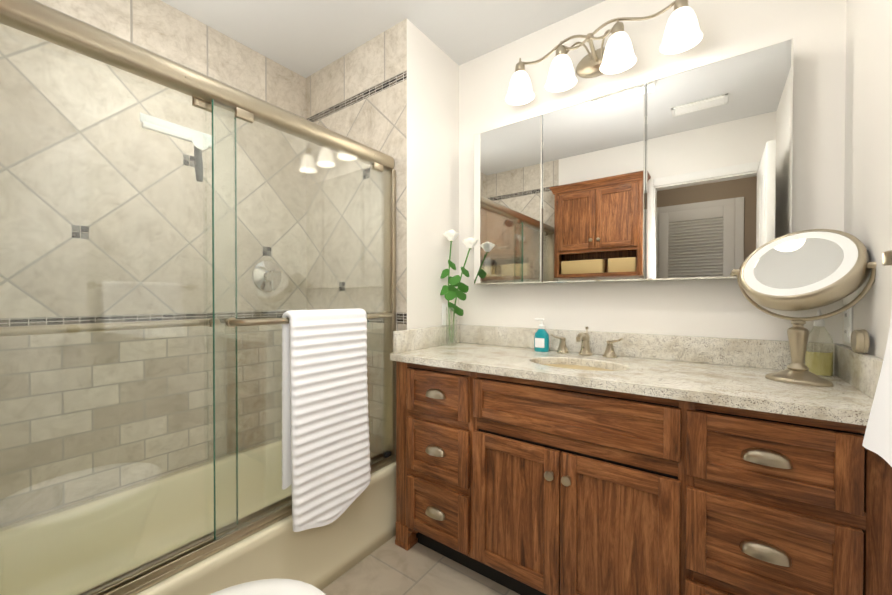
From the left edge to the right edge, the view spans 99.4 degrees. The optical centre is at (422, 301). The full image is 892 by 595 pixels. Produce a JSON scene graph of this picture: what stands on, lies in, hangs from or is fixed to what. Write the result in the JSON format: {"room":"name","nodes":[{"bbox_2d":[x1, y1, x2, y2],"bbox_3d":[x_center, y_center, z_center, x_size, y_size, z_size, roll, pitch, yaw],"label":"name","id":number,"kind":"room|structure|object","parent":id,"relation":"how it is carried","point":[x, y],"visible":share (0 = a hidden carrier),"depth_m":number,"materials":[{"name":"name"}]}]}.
{"room":"bathroom","nodes":[
{"label":"bathroom","id":0,"kind":"room"},
{"bbox_2d":[0,0,306,527],"bbox_3d":[-1.246,-0.109,1.642,0.100,2.440,1.663,0,1,38],"label":"wall","id":1,"kind":"structure","parent":0,"point":[162,29],"depth_m":1.59,"materials":[{"name":"tile"}]},
{"bbox_2d":[72,154,369,290],"bbox_3d":[-0.980,-0.462,1.458,0.544,0.819,1.624,0,1,38],"label":"wall tile","id":2,"kind":"structure","parent":1,"relation":"attached to","point":[77,227],"depth_m":1.75,"materials":[{"name":"grey tile"}]},
{"bbox_2d":[252,261,281,291],"bbox_3d":[-0.826,-0.138,2.047,0.063,0.170,0.170,0,1,38],"label":"shower valve","id":3,"kind":"object","parent":1,"relation":"attached to","point":[268,281],"depth_m":2.04,"materials":[{"name":"silver metal"}]},
{"bbox_2d":[306,18,458,454],"bbox_3d":[-0.253,-0.115,2.276,0.889,2.440,0.557,0,1,38],"label":"wall","id":4,"kind":"structure","parent":0,"point":[393,91],"depth_m":1.95,"materials":[{"name":"paint"}]},
{"bbox_2d":[394,324,461,351],"bbox_3d":[0.039,0.181,1.912,0.021,0.099,0.533,0,1,38],"label":"backsplash","id":5,"kind":"structure","parent":4,"relation":"attached to","point":[404,340],"depth_m":1.84,"materials":[{"name":"beige stone"}]},
{"bbox_2d":[442,304,449,324],"bbox_3d":[0.130,0.069,2.037,0.009,0.115,0.070,0,1,38],"label":"outlet","id":6,"kind":"object","parent":4,"relation":"attached to","point":[444,306],"visible":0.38,"depth_m":2.02,"materials":[{"name":"white plastic"}]},
{"bbox_2d":[161,0,604,77],"bbox_3d":[-0.522,-1.349,0.628,2.472,0.060,3.470,0,1,38],"label":"ceiling","id":7,"kind":"structure","parent":0,"point":[305,38],"depth_m":1.79,"materials":[{"name":"paint"}]},
{"bbox_2d":[322,535,519,594],"bbox_3d":[-0.522,1.151,0.653,2.472,0.060,3.470,0,1,38],"label":"floor","id":8,"kind":"structure","parent":0,"point":[390,567],"depth_m":1.52,"materials":[{"name":"tile"}]},
{"bbox_2d":[0,438,395,594],"bbox_3d":[-0.879,0.946,1.431,0.748,0.335,1.560,0,1,38],"label":"bathtub","id":9,"kind":"object","parent":8,"relation":"on","point":[361,528],"visible":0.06,"depth_m":1.47,"materials":[{"name":"beige ceramic"}]},
{"bbox_2d":[0,0,395,594],"bbox_3d":[-0.626,0.044,1.225,0.157,1.470,1.558,0,1,38],"label":"shower door","id":10,"kind":"structure","parent":9,"relation":"on","point":[63,30],"depth_m":1.11,"materials":[{"name":"clear glass"}]},
{"bbox_2d":[140,112,211,181],"bbox_3d":[-0.735,-0.458,1.144,0.040,0.155,0.200,0,1,38],"label":"squeegee","id":11,"kind":"object","parent":10,"relation":"hanging from","point":[202,135],"visible":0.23,"depth_m":1.16,"materials":[{"name":"white plastic"}]},
{"bbox_2d":[282,308,370,531],"bbox_3d":[-0.356,0.426,1.450,0.105,0.792,0.355,0,1,38],"label":"bath towel","id":12,"kind":"object","parent":10,"relation":"hanging from","point":[326,468],"visible":1,"depth_m":1.39,"materials":[{"name":"white fabric"}]},
{"bbox_2d":[209,578,325,594],"bbox_3d":[-0.464,0.709,0.596,0.526,0.824,0.747,0,1,38],"label":"toilet","id":13,"kind":"object","parent":8,"relation":"on","point":[275,586],"visible":1,"depth_m":0.89,"materials":[{"name":"white ceramic"}]},
{"bbox_2d":[395,364,891,594],"bbox_3d":[0.612,0.705,1.465,1.480,0.815,0.586,0,1,38],"label":"bathroom vanity","id":14,"kind":"object","parent":8,"relation":"on","point":[649,464],"depth_m":1.14,"materials":[{"name":"brown wood"}]},
{"bbox_2d":[390,344,872,427],"bbox_3d":[0.616,0.265,1.466,1.480,0.058,0.574,0,1,38],"label":"countertop","id":15,"kind":"structure","parent":14,"relation":"on","point":[734,387],"depth_m":1.19,"materials":[{"name":"beige stone"}]},
{"bbox_2d":[440,230,477,345],"bbox_3d":[0.186,-0.072,1.948,0.088,0.605,0.260,0,1,-38],"label":"bud vase","id":16,"kind":"object","parent":15,"relation":"on","point":[450,292],"visible":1,"depth_m":1.96,"materials":[{"name":"glass"}]},
{"bbox_2d":[534,318,548,351],"bbox_3d":[0.557,0.155,1.763,0.069,0.155,0.049,0,1,38],"label":"soap dispenser","id":17,"kind":"object","parent":15,"relation":"on","point":[541,339],"visible":1,"depth_m":1.75,"materials":[{"name":"teal plastic"}]},
{"bbox_2d":[546,360,617,371],"bbox_3d":[0.591,0.339,1.448,0.364,0.146,0.264,0,1,38],"label":"sink","id":18,"kind":"object","parent":15,"relation":"in","point":[547,361],"depth_m":1.56,"materials":[{"name":"beige ceramic"}]},
{"bbox_2d":[550,326,622,357],"bbox_3d":[0.689,0.172,1.621,0.300,0.123,0.152,0,1,38],"label":"faucet","id":19,"kind":"object","parent":15,"relation":"on","point":[583,339],"visible":1,"depth_m":1.64,"materials":[{"name":"silver metal"}]},
{"bbox_2d":[731,229,876,386],"bbox_3d":[1.122,0.009,1.126,0.308,0.458,0.229,0,1,38],"label":"makeup mirror","id":20,"kind":"object","parent":15,"relation":"on","point":[806,269],"visible":0.94,"depth_m":1.09,"materials":[{"name":"silver metal"}]},
{"bbox_2d":[804,310,833,376],"bbox_3d":[1.284,0.132,1.222,0.068,0.211,0.046,0,1,38],"label":"bottle","id":21,"kind":"object","parent":15,"relation":"on","point":[819,363],"visible":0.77,"depth_m":1.21,"materials":[{"name":"yellow"}]},
{"bbox_2d":[851,329,869,353],"bbox_3d":[1.176,0.107,1.014,0.024,0.065,0.065,0,1,38],"label":"round tin","id":22,"kind":"object","parent":15,"relation":"on","point":[860,341],"visible":1,"depth_m":1.00,"materials":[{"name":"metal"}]},
{"bbox_2d":[462,325,831,367],"bbox_3d":[0.785,0.184,1.683,1.480,0.099,0.021,0,1,38],"label":"backsplash","id":23,"kind":"structure","parent":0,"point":[703,350],"depth_m":1.52,"materials":[{"name":"beige stone"}]},
{"bbox_2d":[459,0,845,343],"bbox_3d":[0.863,-0.110,1.698,1.583,2.440,0.100,0,1,38],"label":"wall","id":24,"kind":"structure","parent":0,"point":[726,308],"depth_m":1.53,"materials":[{"name":"paint"}]},
{"bbox_2d":[505,0,702,104],"bbox_3d":[0.723,-1.039,1.597,0.750,0.187,0.214,0,1,38],"label":"sconce","id":25,"kind":"object","parent":24,"relation":"attached to","point":[682,33],"visible":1,"depth_m":1.55,"materials":[{"name":"white glass"}]},
{"bbox_2d":[474,38,793,284],"bbox_3d":[0.768,-0.475,1.637,1.194,0.779,0.104,0,1,38],"label":"medicine cabinet","id":26,"kind":"object","parent":24,"relation":"attached to","point":[684,175],"visible":0.94,"depth_m":1.49,"materials":[{"name":"silver metal"}]},
{"bbox_2d":[843,0,891,358],"bbox_3d":[0.767,-0.096,0.367,0.100,2.440,2.120,0,1,38],"label":"wall","id":27,"kind":"structure","parent":0,"point":[868,168],"depth_m":1.02,"materials":[{"name":"paint"}]},
{"bbox_2d":[844,305,852,342],"bbox_3d":[1.321,0.069,1.173,0.009,0.115,0.070,0,1,38],"label":"outlet","id":28,"kind":"object","parent":27,"relation":"attached to","point":[848,321],"visible":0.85,"depth_m":1.16,"materials":[{"name":"white plastic"}]},
{"bbox_2d":[834,344,882,399],"bbox_3d":[1.192,0.190,1.017,0.021,0.099,0.533,0,1,38],"label":"backsplash","id":29,"kind":"structure","parent":27,"relation":"attached to","point":[863,371],"depth_m":1.02,"materials":[{"name":"beige stone"}]},
{"bbox_2d":[862,250,891,466],"bbox_3d":[0.702,0.073,0.475,0.130,0.351,0.572,0,1,38],"label":"towel","id":30,"kind":"object","parent":27,"relation":"attached to","point":[877,439],"visible":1,"depth_m":0.61,"materials":[{"name":"white fabric"}]}
]}

